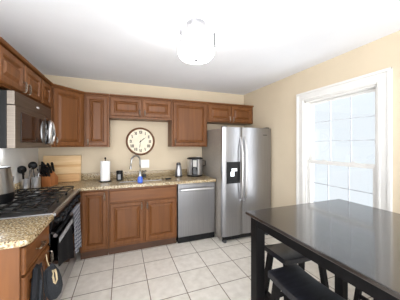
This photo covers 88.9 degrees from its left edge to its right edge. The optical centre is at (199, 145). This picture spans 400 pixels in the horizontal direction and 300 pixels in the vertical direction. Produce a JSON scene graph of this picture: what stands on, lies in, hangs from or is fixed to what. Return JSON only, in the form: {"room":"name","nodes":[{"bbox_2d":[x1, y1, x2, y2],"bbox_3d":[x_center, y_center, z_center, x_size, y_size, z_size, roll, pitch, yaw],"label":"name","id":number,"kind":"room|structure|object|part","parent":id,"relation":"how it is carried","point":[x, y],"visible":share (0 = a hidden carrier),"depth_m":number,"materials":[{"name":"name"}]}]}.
{"room":"kitchen","nodes":[
{"label":"kitchen","id":0,"kind":"room"},
{"bbox_2d":[0,148,37,187],"bbox_3d":[-1.883,0.212,1.681,0.120,2.434,2.484,0,0,-21],"label":"wall","id":1,"kind":"structure","parent":0,"point":[13,157],"depth_m":2.31,"materials":[{"name":"paint"}]},
{"bbox_2d":[15,182,19,191],"bbox_3d":[-2.138,0.468,2.548,0.020,0.095,0.681,0,0,-21],"label":"backsplash","id":2,"kind":"structure","parent":1,"relation":"attached to","point":[17,186],"depth_m":2.25,"materials":[{"name":"beige stone"}]},
{"bbox_2d":[0,37,42,102],"bbox_3d":[-1.627,-0.579,1.686,0.359,0.305,0.788,0,0,-21],"label":"upper cabinet","id":3,"kind":"object","parent":1,"relation":"attached to","point":[17,74],"visible":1,"depth_m":1.63,"materials":[{"name":"brown wood"}]},
{"bbox_3d":[-1.429,-0.565,1.552,0.016,0.130,0.258,0,0,-21],"label":"raised panel","id":4,"kind":"part","parent":3,"relation":"part of","materials":[{"name":"brown wood"}]},
{"bbox_3d":[-1.431,-0.565,1.552,0.022,0.248,0.376,0,0,-21],"label":"door","id":5,"kind":"part","parent":3,"relation":"part of","materials":[{"name":"brown wood"}]},
{"bbox_2d":[0,90,54,147],"bbox_3d":[-1.635,-0.189,1.803,0.422,0.420,0.812,0,0,-21],"label":"microwave","id":6,"kind":"object","parent":3,"relation":"attached to","point":[25,122],"visible":1,"depth_m":1.60,"materials":[{"name":"silver metal"}]},
{"bbox_3d":[-1.512,-0.349,1.850,0.046,0.100,0.812,0,0,-21],"label":"vent panel","id":7,"kind":"part","parent":6,"relation":"part of","materials":[{"name":"silver metal"}]},
{"bbox_3d":[-1.510,-0.137,1.851,0.050,0.316,0.812,0,0,-21],"label":"door","id":8,"kind":"part","parent":6,"relation":"part of","materials":[{"name":"silver metal"}]},
{"bbox_3d":[-1.563,-0.137,2.132,0.054,0.253,0.152,0,0,-21],"label":"handle","id":9,"kind":"part","parent":6,"relation":"part of","materials":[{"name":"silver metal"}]},
{"bbox_3d":[-1.570,-0.565,1.916,0.022,0.248,0.376,0,0,-21],"label":"door","id":10,"kind":"part","parent":3,"relation":"part of","materials":[{"name":"brown wood"}]},
{"bbox_3d":[-1.569,-0.565,1.917,0.016,0.130,0.258,0,0,-21],"label":"raised panel","id":11,"kind":"part","parent":3,"relation":"part of","materials":[{"name":"brown wood"}]},
{"bbox_2d":[39,75,52,108],"bbox_3d":[-1.834,-0.579,2.198,0.337,0.305,0.313,0,0,-21],"label":"upper cabinet","id":12,"kind":"object","parent":1,"relation":"attached to","point":[45,82],"visible":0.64,"depth_m":2.23,"materials":[{"name":"brown wood"}]},
{"bbox_3d":[-1.698,-0.565,2.250,0.022,0.248,0.287,0,0,-21],"label":"door","id":13,"kind":"part","parent":12,"relation":"part of","materials":[{"name":"brown wood"}]},
{"bbox_3d":[-1.696,-0.565,2.251,0.016,0.130,0.169,0,0,-21],"label":"raised panel","id":14,"kind":"part","parent":12,"relation":"part of","materials":[{"name":"brown wood"}]},
{"bbox_2d":[38,74,243,203],"bbox_3d":[-0.706,0.212,3.524,3.634,2.434,0.120,0,0,-21],"label":"wall","id":15,"kind":"structure","parent":0,"point":[161,157],"depth_m":3.30,"materials":[{"name":"beige paint"}]},
{"bbox_2d":[50,83,84,146],"bbox_3d":[-1.858,-0.355,2.678,0.634,0.752,0.636,0,0,-21],"label":"upper cabinet","id":16,"kind":"object","parent":15,"relation":"attached to","point":[67,104],"visible":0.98,"depth_m":2.57,"materials":[{"name":"brown wood"}]},
{"bbox_3d":[-1.666,-0.343,2.592,0.016,0.574,0.258,0,0,24],"label":"raised panel","id":17,"kind":"part","parent":16,"relation":"part of","materials":[{"name":"brown wood"}]},
{"bbox_2d":[84,92,109,146],"bbox_3d":[-1.486,-0.355,2.968,0.310,0.752,0.358,0,0,-21],"label":"upper cabinet","id":18,"kind":"object","parent":15,"relation":"attached to","point":[96,105],"visible":0.99,"depth_m":2.83,"materials":[{"name":"brown wood"}]},
{"bbox_3d":[-1.438,-0.343,2.841,0.154,0.574,0.016,0,0,-21],"label":"raised panel","id":19,"kind":"part","parent":18,"relation":"part of","materials":[{"name":"brown wood"}]},
{"bbox_2d":[81,169,186,179],"bbox_3d":[-1.113,0.468,3.292,2.424,0.095,0.020,0,0,-21],"label":"backsplash","id":20,"kind":"structure","parent":15,"relation":"attached to","point":[85,176],"depth_m":3.30,"materials":[{"name":"beige stone"}]},
{"bbox_2d":[109,94,171,121],"bbox_3d":[-0.916,-0.565,3.186,0.902,0.332,0.358,0,0,-21],"label":"upper cabinet","id":21,"kind":"object","parent":15,"relation":"attached to","point":[121,107],"visible":1,"depth_m":3.05,"materials":[{"name":"brown wood"}]},
{"bbox_3d":[-1.074,-0.559,2.980,0.308,0.142,0.016,0,0,-21],"label":"raised panel","id":22,"kind":"part","parent":21,"relation":"part of","materials":[{"name":"brown wood"}]},
{"bbox_3d":[-1.075,-0.559,2.982,0.426,0.260,0.022,0,0,-21],"label":"door","id":23,"kind":"part","parent":21,"relation":"part of","materials":[{"name":"brown wood"}]},
{"bbox_3d":[-0.662,-0.559,3.139,0.426,0.260,0.022,0,0,-21],"label":"door","id":24,"kind":"part","parent":21,"relation":"part of","materials":[{"name":"brown wood"}]},
{"bbox_3d":[-0.661,-0.559,3.138,0.308,0.142,0.016,0,0,-21],"label":"raised panel","id":25,"kind":"part","parent":21,"relation":"part of","materials":[{"name":"brown wood"}]},
{"bbox_2d":[126,128,154,154],"bbox_3d":[-0.972,-0.067,3.335,0.456,0.456,0.042,0,0,-21],"label":"wall clock","id":26,"kind":"object","parent":15,"relation":"attached to","point":[139,141],"visible":1,"depth_m":3.33,"materials":[{"name":"brown wood"}]},
{"bbox_2d":[141,160,148,167],"bbox_3d":[-0.909,0.304,3.377,0.132,0.136,0.009,0,0,-21],"label":"wall outlet","id":27,"kind":"object","parent":15,"relation":"attached to","point":[144,163],"visible":1,"depth_m":3.38,"materials":[{"name":"white plastic"}]},
{"bbox_2d":[168,99,207,146],"bbox_3d":[-0.207,-0.355,3.457,0.608,0.752,0.358,0,0,-21],"label":"upper cabinet","id":28,"kind":"object","parent":15,"relation":"attached to","point":[187,127],"visible":0.98,"depth_m":3.32,"materials":[{"name":"brown wood"}]},
{"bbox_3d":[-0.159,-0.343,3.329,0.452,0.574,0.016,0,0,-21],"label":"raised panel","id":29,"kind":"part","parent":28,"relation":"part of","materials":[{"name":"brown wood"}]},
{"bbox_2d":[207,102,253,124],"bbox_3d":[0.507,-0.566,3.729,0.912,0.330,0.358,0,0,-21],"label":"upper cabinet","id":30,"kind":"object","parent":15,"relation":"attached to","point":[217,113],"visible":0.98,"depth_m":3.59,"materials":[{"name":"brown wood"}]},
{"bbox_3d":[0.345,-0.552,3.523,0.425,0.273,0.022,0,0,-21],"label":"door","id":31,"kind":"part","parent":30,"relation":"part of","materials":[{"name":"brown wood"}]},
{"bbox_3d":[0.345,-0.552,3.522,0.307,0.155,0.016,0,0,-21],"label":"raised panel","id":32,"kind":"part","parent":30,"relation":"part of","materials":[{"name":"brown wood"}]},
{"bbox_3d":[0.756,-0.552,3.680,0.425,0.273,0.022,0,0,-21],"label":"door","id":33,"kind":"part","parent":30,"relation":"part of","materials":[{"name":"brown wood"}]},
{"bbox_3d":[0.756,-0.552,3.679,0.307,0.155,0.016,0,0,-21],"label":"raised panel","id":34,"kind":"part","parent":30,"relation":"part of","materials":[{"name":"brown wood"}]},
{"bbox_2d":[0,0,399,94],"bbox_3d":[-0.578,-1.055,0.691,5.414,0.100,5.504,0,0,-21],"label":"ceiling","id":35,"kind":"structure","parent":0,"point":[259,44],"depth_m":1.88,"materials":[{"name":"white paint"}]},
{"bbox_2d":[178,18,214,63],"bbox_3d":[-0.035,-0.848,1.693,0.303,0.314,0.309,0,0,-21],"label":"ceiling light","id":36,"kind":"object","parent":35,"relation":"attached to","point":[196,44],"visible":1,"depth_m":1.58,"materials":[{"name":"white glass"}]},
{"bbox_2d":[60,233,372,299],"bbox_3d":[-0.685,1.479,0.972,5.414,0.100,4.904,0,0,-21],"label":"floor","id":37,"kind":"structure","parent":0,"point":[211,268],"depth_m":2.28,"materials":[{"name":"beige tile"}]},
{"bbox_2d":[0,224,53,299],"bbox_3d":[-1.298,0.993,1.227,0.644,0.873,0.425,0,0,-21],"label":"base cabinet","id":38,"kind":"object","parent":37,"relation":"on","point":[17,264],"depth_m":1.15,"materials":[{"name":"brown wood"}]},
{"bbox_3d":[-1.258,0.993,1.020,0.571,0.873,0.008,0,0,-21],"label":"panel","id":39,"kind":"part","parent":38,"relation":"part of","materials":[{"name":"brown wood"}]},
{"bbox_2d":[0,214,53,249],"bbox_3d":[-1.311,0.534,1.218,0.617,0.038,0.441,0,0,-21],"label":"countertop","id":40,"kind":"structure","parent":38,"relation":"on","point":[14,232],"depth_m":1.25,"materials":[{"name":"beige stone"}]},
{"bbox_3d":[-1.058,0.649,1.324,0.020,0.150,0.398,0,0,-21],"label":"drawer","id":41,"kind":"part","parent":38,"relation":"part of","materials":[{"name":"brown wood"}]},
{"bbox_3d":[-1.057,1.022,1.324,0.022,0.565,0.398,0,0,-21],"label":"door","id":42,"kind":"part","parent":38,"relation":"part of","materials":[{"name":"brown wood"}]},
{"bbox_3d":[-1.055,1.022,1.325,0.016,0.447,0.280,0,0,-21],"label":"raised panel","id":43,"kind":"part","parent":38,"relation":"part of","materials":[{"name":"brown wood"}]},
{"bbox_3d":[-0.988,0.936,1.252,0.048,0.426,0.155,0,0,-21],"label":"apron","id":44,"kind":"part","parent":38,"relation":"part of","materials":[{"name":"black fabric"}]},
{"bbox_3d":[-1.032,0.649,1.333,0.034,0.019,0.113,0,0,-21],"label":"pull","id":45,"kind":"part","parent":38,"relation":"part of","materials":[{"name":"grey metal"}]},
{"bbox_3d":[-1.091,0.814,1.492,0.034,0.098,0.019,0,0,-21],"label":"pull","id":46,"kind":"part","parent":38,"relation":"part of","materials":[{"name":"grey metal"}]},
{"bbox_2d":[43,254,62,299],"bbox_3d":[-0.978,0.876,1.374,0.046,0.346,0.147,0,0,5],"label":"oven mitt","id":47,"kind":"object","parent":38,"relation":"hanging from","point":[54,283],"visible":0.98,"depth_m":1.34,"materials":[{"name":"grey fabric"}]},
{"bbox_2d":[0,186,80,299],"bbox_3d":[-1.547,0.949,1.887,0.648,0.961,0.966,0,0,-21],"label":"gas range","id":48,"kind":"object","parent":37,"relation":"on","point":[60,202],"visible":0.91,"depth_m":1.80,"materials":[{"name":"black metal"}]},
{"bbox_2d":[0,166,14,204],"bbox_3d":[-1.661,0.320,1.654,0.244,0.296,0.259,0,0,-21],"label":"cooking pot","id":49,"kind":"object","parent":48,"relation":"on","point":[7,190],"visible":1,"depth_m":1.63,"materials":[{"name":"silver metal"}]},
{"bbox_3d":[-1.359,0.502,1.624,0.112,0.022,0.112,0,0,-21],"label":"burner","id":50,"kind":"part","parent":48,"relation":"part of","materials":[{"name":"black metal"}]},
{"bbox_2d":[0,188,77,219],"bbox_3d":[-1.561,0.523,1.882,0.618,0.025,0.966,0,0,-21],"label":"cooktop","id":51,"kind":"object","parent":48,"relation":"in","point":[58,206],"depth_m":1.71,"materials":[{"name":"black metal"}]},
{"bbox_3d":[-1.129,0.591,1.632,0.042,0.051,0.052,-12,4,-20],"label":"knob","id":52,"kind":"part","parent":48,"relation":"part of","materials":[{"name":"black plastic"}]},
{"bbox_3d":[-1.315,0.929,1.976,0.033,0.530,0.950,0,0,-21],"label":"oven door","id":53,"kind":"part","parent":48,"relation":"part of","materials":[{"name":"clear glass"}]},
{"bbox_2d":[52,215,73,265],"bbox_3d":[-1.175,0.889,1.768,0.051,0.444,0.525,0,0,-21],"label":"dish towel","id":54,"kind":"object","parent":48,"relation":"hanging from","point":[62,244],"visible":0.98,"depth_m":1.71,"materials":[{"name":"black fabric"}]},
{"bbox_3d":[-1.303,0.595,1.981,0.062,0.118,0.962,0,0,-21],"label":"control panel","id":55,"kind":"part","parent":48,"relation":"part of","materials":[{"name":"metal"}]},
{"bbox_3d":[-1.316,1.280,1.975,0.031,0.153,0.950,0,0,-21],"label":"storage drawer","id":56,"kind":"part","parent":48,"relation":"part of","materials":[{"name":"silver metal"}]},
{"bbox_3d":[-1.269,0.524,1.994,0.010,0.024,0.966,0,0,-21],"label":"trim","id":57,"kind":"part","parent":48,"relation":"part of","materials":[{"name":"silver metal"}]},
{"bbox_2d":[70,204,81,253],"bbox_3d":[-1.338,0.923,2.199,0.052,0.513,0.343,0,0,-21],"label":"dish towel","id":58,"kind":"object","parent":48,"relation":"hanging from","point":[76,226],"visible":0.91,"depth_m":2.20,"materials":[{"name":"grey fabric"}]},
{"bbox_2d":[80,189,108,259],"bbox_3d":[-1.430,0.993,2.827,0.316,0.873,0.658,0,0,-21],"label":"base cabinet","id":59,"kind":"object","parent":37,"relation":"on","point":[94,203],"visible":0.91,"depth_m":2.56,"materials":[{"name":"brown wood"}]},
{"bbox_3d":[-1.326,0.942,2.561,0.170,0.617,0.016,0,0,-21],"label":"raised panel","id":60,"kind":"part","parent":59,"relation":"part of","materials":[{"name":"brown wood"}]},
{"bbox_2d":[108,179,176,254],"bbox_3d":[-0.857,0.993,3.046,0.903,0.873,0.658,0,0,-21],"label":"base cabinet","id":61,"kind":"object","parent":37,"relation":"on","point":[139,218],"visible":0.98,"depth_m":2.76,"materials":[{"name":"brown wood"}]},
{"bbox_2d":[15,169,215,191],"bbox_3d":[-1.005,0.486,2.980,2.445,0.133,0.681,0,0,-21],"label":"countertop","id":62,"kind":"structure","parent":61,"relation":"on","point":[89,181],"depth_m":3.00,"materials":[{"name":"beige stone"}]},
{"bbox_2d":[20,178,30,190],"bbox_3d":[-1.992,0.447,2.328,0.093,0.135,0.093,0,0,-21],"label":"utensil crock","id":63,"kind":"object","parent":62,"relation":"on","point":[25,183],"visible":0.77,"depth_m":2.29,"materials":[{"name":"silver metal"}]},
{"bbox_2d":[17,166,26,178],"bbox_3d":[-2.024,0.359,2.315,0.092,0.261,0.064,0,0,-21],"label":"ladle","id":64,"kind":"object","parent":63,"relation":"in","point":[19,169],"visible":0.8,"depth_m":2.29,"materials":[{"name":"black plastic"}]},
{"bbox_2d":[31,176,40,189],"bbox_3d":[-1.914,0.440,2.379,0.093,0.150,0.093,0,0,-21],"label":"utensil crock","id":65,"kind":"object","parent":62,"relation":"on","point":[35,181],"visible":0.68,"depth_m":2.35,"materials":[{"name":"silver metal"}]},
{"bbox_2d":[28,162,37,176],"bbox_3d":[-1.961,0.340,2.390,0.092,0.301,0.064,0,0,-21],"label":"ladle","id":66,"kind":"object","parent":65,"relation":"in","point":[33,165],"visible":0.86,"depth_m":2.37,"materials":[{"name":"black plastic"}]},
{"bbox_2d":[39,171,57,186],"bbox_3d":[-1.957,0.423,2.622,0.158,0.184,0.170,0,0,-7],"label":"knife block","id":67,"kind":"object","parent":62,"relation":"on","point":[47,181],"visible":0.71,"depth_m":2.56,"materials":[{"name":"orange wood"}]},
{"bbox_2d":[43,155,81,180],"bbox_3d":[-1.971,0.329,2.920,0.470,0.370,0.070,0,0,-21],"label":"cutting board","id":68,"kind":"object","parent":62,"relation":"on","point":[63,164],"visible":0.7,"depth_m":2.93,"materials":[{"name":"brown wood"}]},
{"bbox_2d":[56,173,79,181],"bbox_3d":[-1.873,0.456,2.888,0.290,0.115,0.027,0,0,-21],"label":"cutting board","id":69,"kind":"object","parent":62,"relation":"on","point":[72,177],"visible":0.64,"depth_m":2.89,"materials":[{"name":"beige wood"}]},
{"bbox_2d":[99,157,111,182],"bbox_3d":[-1.351,0.342,2.909,0.170,0.346,0.170,0,0,-21],"label":"paper towel holder","id":70,"kind":"object","parent":62,"relation":"on","point":[104,165],"visible":1,"depth_m":2.85,"materials":[{"name":"white paper"}]},
{"bbox_2d":[116,170,122,180],"bbox_3d":[-1.186,0.442,3.010,0.092,0.146,0.092,0,0,-21],"label":"canister","id":71,"kind":"object","parent":62,"relation":"on","point":[119,173],"visible":1,"depth_m":2.97,"materials":[{"name":"black plastic"}]},
{"bbox_2d":[129,155,145,174],"bbox_3d":[-0.997,0.331,3.223,0.086,0.368,0.271,0,0,45],"label":"faucet","id":72,"kind":"object","parent":62,"relation":"on","point":[134,155],"visible":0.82,"depth_m":3.22,"materials":[{"name":"silver metal"}]},
{"bbox_2d":[137,174,142,182],"bbox_3d":[-0.830,0.454,2.825,0.076,0.122,0.076,0,0,-21],"label":"soap bottle","id":73,"kind":"object","parent":62,"relation":"on","point":[140,178],"visible":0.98,"depth_m":2.80,"materials":[{"name":"blue plastic"}]},
{"bbox_2d":[175,162,181,176],"bbox_3d":[-0.355,0.398,3.375,0.123,0.234,0.123,0,0,-21],"label":"coffee carafe","id":74,"kind":"object","parent":62,"relation":"on","point":[178,172],"visible":1,"depth_m":3.34,"materials":[{"name":"silver metal"}]},
{"bbox_2d":[187,157,205,176],"bbox_3d":[-0.086,0.356,3.464,0.268,0.316,0.273,0,0,35],"label":"coffee maker","id":75,"kind":"object","parent":62,"relation":"on","point":[195,165],"visible":0.99,"depth_m":3.35,"materials":[{"name":"silver plastic"}]},
{"bbox_3d":[-0.087,0.214,3.462,0.268,0.031,0.268,0,0,-21],"label":"lid","id":76,"kind":"part","parent":75,"relation":"part of","materials":[{"name":"black plastic"}]},
{"bbox_3d":[-0.964,1.026,2.701,0.422,0.545,0.022,0,0,-21],"label":"door","id":77,"kind":"part","parent":61,"relation":"part of","materials":[{"name":"brown wood"}]},
{"bbox_3d":[-0.964,1.026,2.699,0.304,0.427,0.016,0,0,-21],"label":"raised panel","id":78,"kind":"part","parent":61,"relation":"part of","materials":[{"name":"brown wood"}]},
{"bbox_3d":[-0.758,0.661,2.781,0.865,0.145,0.020,0,0,-21],"label":"drawer","id":79,"kind":"part","parent":61,"relation":"part of","materials":[{"name":"brown wood"}]},
{"bbox_3d":[-0.550,1.026,2.857,0.309,0.427,0.016,0,0,-21],"label":"raised panel","id":80,"kind":"part","parent":61,"relation":"part of","materials":[{"name":"brown wood"}]},
{"bbox_3d":[-0.551,1.026,2.858,0.427,0.545,0.022,0,0,-21],"label":"door","id":81,"kind":"part","parent":61,"relation":"part of","materials":[{"name":"brown wood"}]},
{"bbox_2d":[176,182,214,242],"bbox_3d":[-0.134,0.988,3.288,0.584,0.862,0.645,0,0,-21],"label":"dishwasher","id":82,"kind":"object","parent":37,"relation":"on","point":[195,201],"visible":0.84,"depth_m":3.04,"materials":[{"name":"grey metal"}]},
{"bbox_3d":[-0.032,0.646,3.019,0.552,0.044,0.069,0,0,-21],"label":"handle","id":83,"kind":"part","parent":82,"relation":"part of","materials":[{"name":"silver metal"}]},
{"bbox_2d":[202,126,270,242],"bbox_3d":[0.598,0.571,3.451,0.866,1.716,0.898,0,0,-21],"label":"refrigerator","id":84,"kind":"object","parent":37,"relation":"on","point":[238,158],"visible":0.79,"depth_m":3.08,"materials":[{"name":"silver metal"}]},
{"bbox_3d":[0.472,0.529,3.027,0.328,1.600,0.060,0,0,-21],"label":"freezer door","id":85,"kind":"part","parent":84,"relation":"part of","materials":[{"name":"silver metal"}]},
{"bbox_3d":[0.617,0.349,3.021,0.027,0.967,0.081,0,0,-21],"label":"handle","id":86,"kind":"part","parent":84,"relation":"part of","materials":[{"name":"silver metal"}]},
{"bbox_3d":[0.681,0.349,3.046,0.027,0.967,0.081,0,0,-21],"label":"handle","id":87,"kind":"part","parent":84,"relation":"part of","materials":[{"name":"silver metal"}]},
{"bbox_3d":[0.880,0.529,3.183,0.530,1.600,0.060,0,0,-21],"label":"fridge door","id":88,"kind":"part","parent":84,"relation":"part of","materials":[{"name":"silver metal"}]},
{"bbox_2d":[265,243,328,299],"bbox_3d":[0.751,1.113,1.609,0.464,0.631,0.334,0,0,-21],"label":"stool","id":89,"kind":"object","parent":37,"relation":"on","point":[286,255],"visible":0.39,"depth_m":1.56,"materials":[{"name":"black wood"}]},
{"bbox_3d":[0.533,1.139,1.651,0.132,0.581,0.053,0,0,33],"label":"leg","id":90,"kind":"part","parent":89,"relation":"part of","materials":[{"name":"black paint"}]},
{"bbox_3d":[0.751,0.825,1.609,0.430,0.054,0.235,0,0,-21],"label":"seat","id":91,"kind":"part","parent":89,"relation":"part of","materials":[{"name":"black wood"}]},
{"bbox_3d":[0.885,1.139,1.785,0.053,0.581,0.132,0,0,15],"label":"leg","id":92,"kind":"part","parent":89,"relation":"part of","materials":[{"name":"black paint"}]},
{"bbox_3d":[0.968,1.139,1.566,0.132,0.581,0.053,0,0,33],"label":"leg","id":93,"kind":"part","parent":89,"relation":"part of","materials":[{"name":"black paint"}]},
{"bbox_2d":[268,263,345,299],"bbox_3d":[0.619,1.113,1.141,0.334,0.631,0.464,0,0,-21],"label":"stool","id":94,"kind":"object","parent":37,"relation":"on","point":[292,280],"visible":1,"depth_m":1.20,"materials":[{"name":"black paint"}]},
{"bbox_3d":[0.442,1.139,1.275,0.132,0.581,0.053,0,0,15],"label":"leg","id":95,"kind":"part","parent":94,"relation":"part of","materials":[{"name":"black paint"}]},
{"bbox_2d":[245,199,399,299],"bbox_3d":[1.126,0.972,1.064,1.062,0.914,1.545,0,0,-21],"label":"dining table","id":96,"kind":"object","parent":37,"relation":"on","point":[359,244],"visible":0.95,"depth_m":1.22,"materials":[{"name":"black paint"}]},
{"bbox_3d":[0.441,0.983,1.557,0.075,0.892,0.075,0,0,-21],"label":"leg","id":97,"kind":"part","parent":96,"relation":"part of","materials":[{"name":"black paint"}]},
{"bbox_3d":[1.307,0.983,1.888,0.075,0.892,0.075,0,0,-21],"label":"leg","id":98,"kind":"part","parent":96,"relation":"part of","materials":[{"name":"black paint"}]},
{"bbox_2d":[353,287,375,299],"bbox_3d":[1.523,1.113,1.577,0.334,0.631,0.464,0,0,-21],"label":"stool","id":99,"kind":"object","parent":37,"relation":"on","point":[358,295],"visible":0.04,"depth_m":1.70,"materials":[{"name":"black paint"}]},
{"bbox_3d":[1.346,1.139,1.711,0.132,0.581,0.053,0,0,15],"label":"leg","id":100,"kind":"part","parent":99,"relation":"part of","materials":[{"name":"black paint"}]},
{"bbox_2d":[244,30,399,213],"bbox_3d":[1.795,0.212,1.854,0.150,2.434,4.784,0,0,-21],"label":"wall","id":101,"kind":"structure","parent":0,"point":[274,104],"depth_m":2.87,"materials":[{"name":"beige paint"}]},
{"bbox_2d":[296,67,392,211],"bbox_3d":[1.579,0.235,2.335,0.208,1.868,1.100,0,0,-21],"label":"window","id":102,"kind":"structure","parent":101,"relation":"in","point":[382,193],"depth_m":2.17,"materials":[{"name":"white paint"}]},
{"bbox_3d":[1.581,0.609,2.336,0.034,0.839,0.794,0,0,-21],"label":"sash","id":103,"kind":"part","parent":102,"relation":"part of","materials":[{"name":"white paint"}]},
{"bbox_2d":[311,165,372,201],"bbox_3d":[1.582,0.600,2.337,0.014,0.737,0.710,0,0,-21],"label":"grille","id":104,"kind":"object","parent":102,"relation":"attached to","point":[357,166],"depth_m":2.24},
{"bbox_3d":[1.617,-0.169,2.350,0.034,0.791,0.794,0,0,-21],"label":"sash","id":105,"kind":"part","parent":102,"relation":"part of","materials":[{"name":"white paint"}]},
{"bbox_2d":[313,96,374,161],"bbox_3d":[1.617,-0.175,2.350,0.014,0.725,0.710,0,0,-21],"label":"grille","id":106,"kind":"object","parent":102,"relation":"attached to","point":[340,97],"depth_m":2.37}
]}

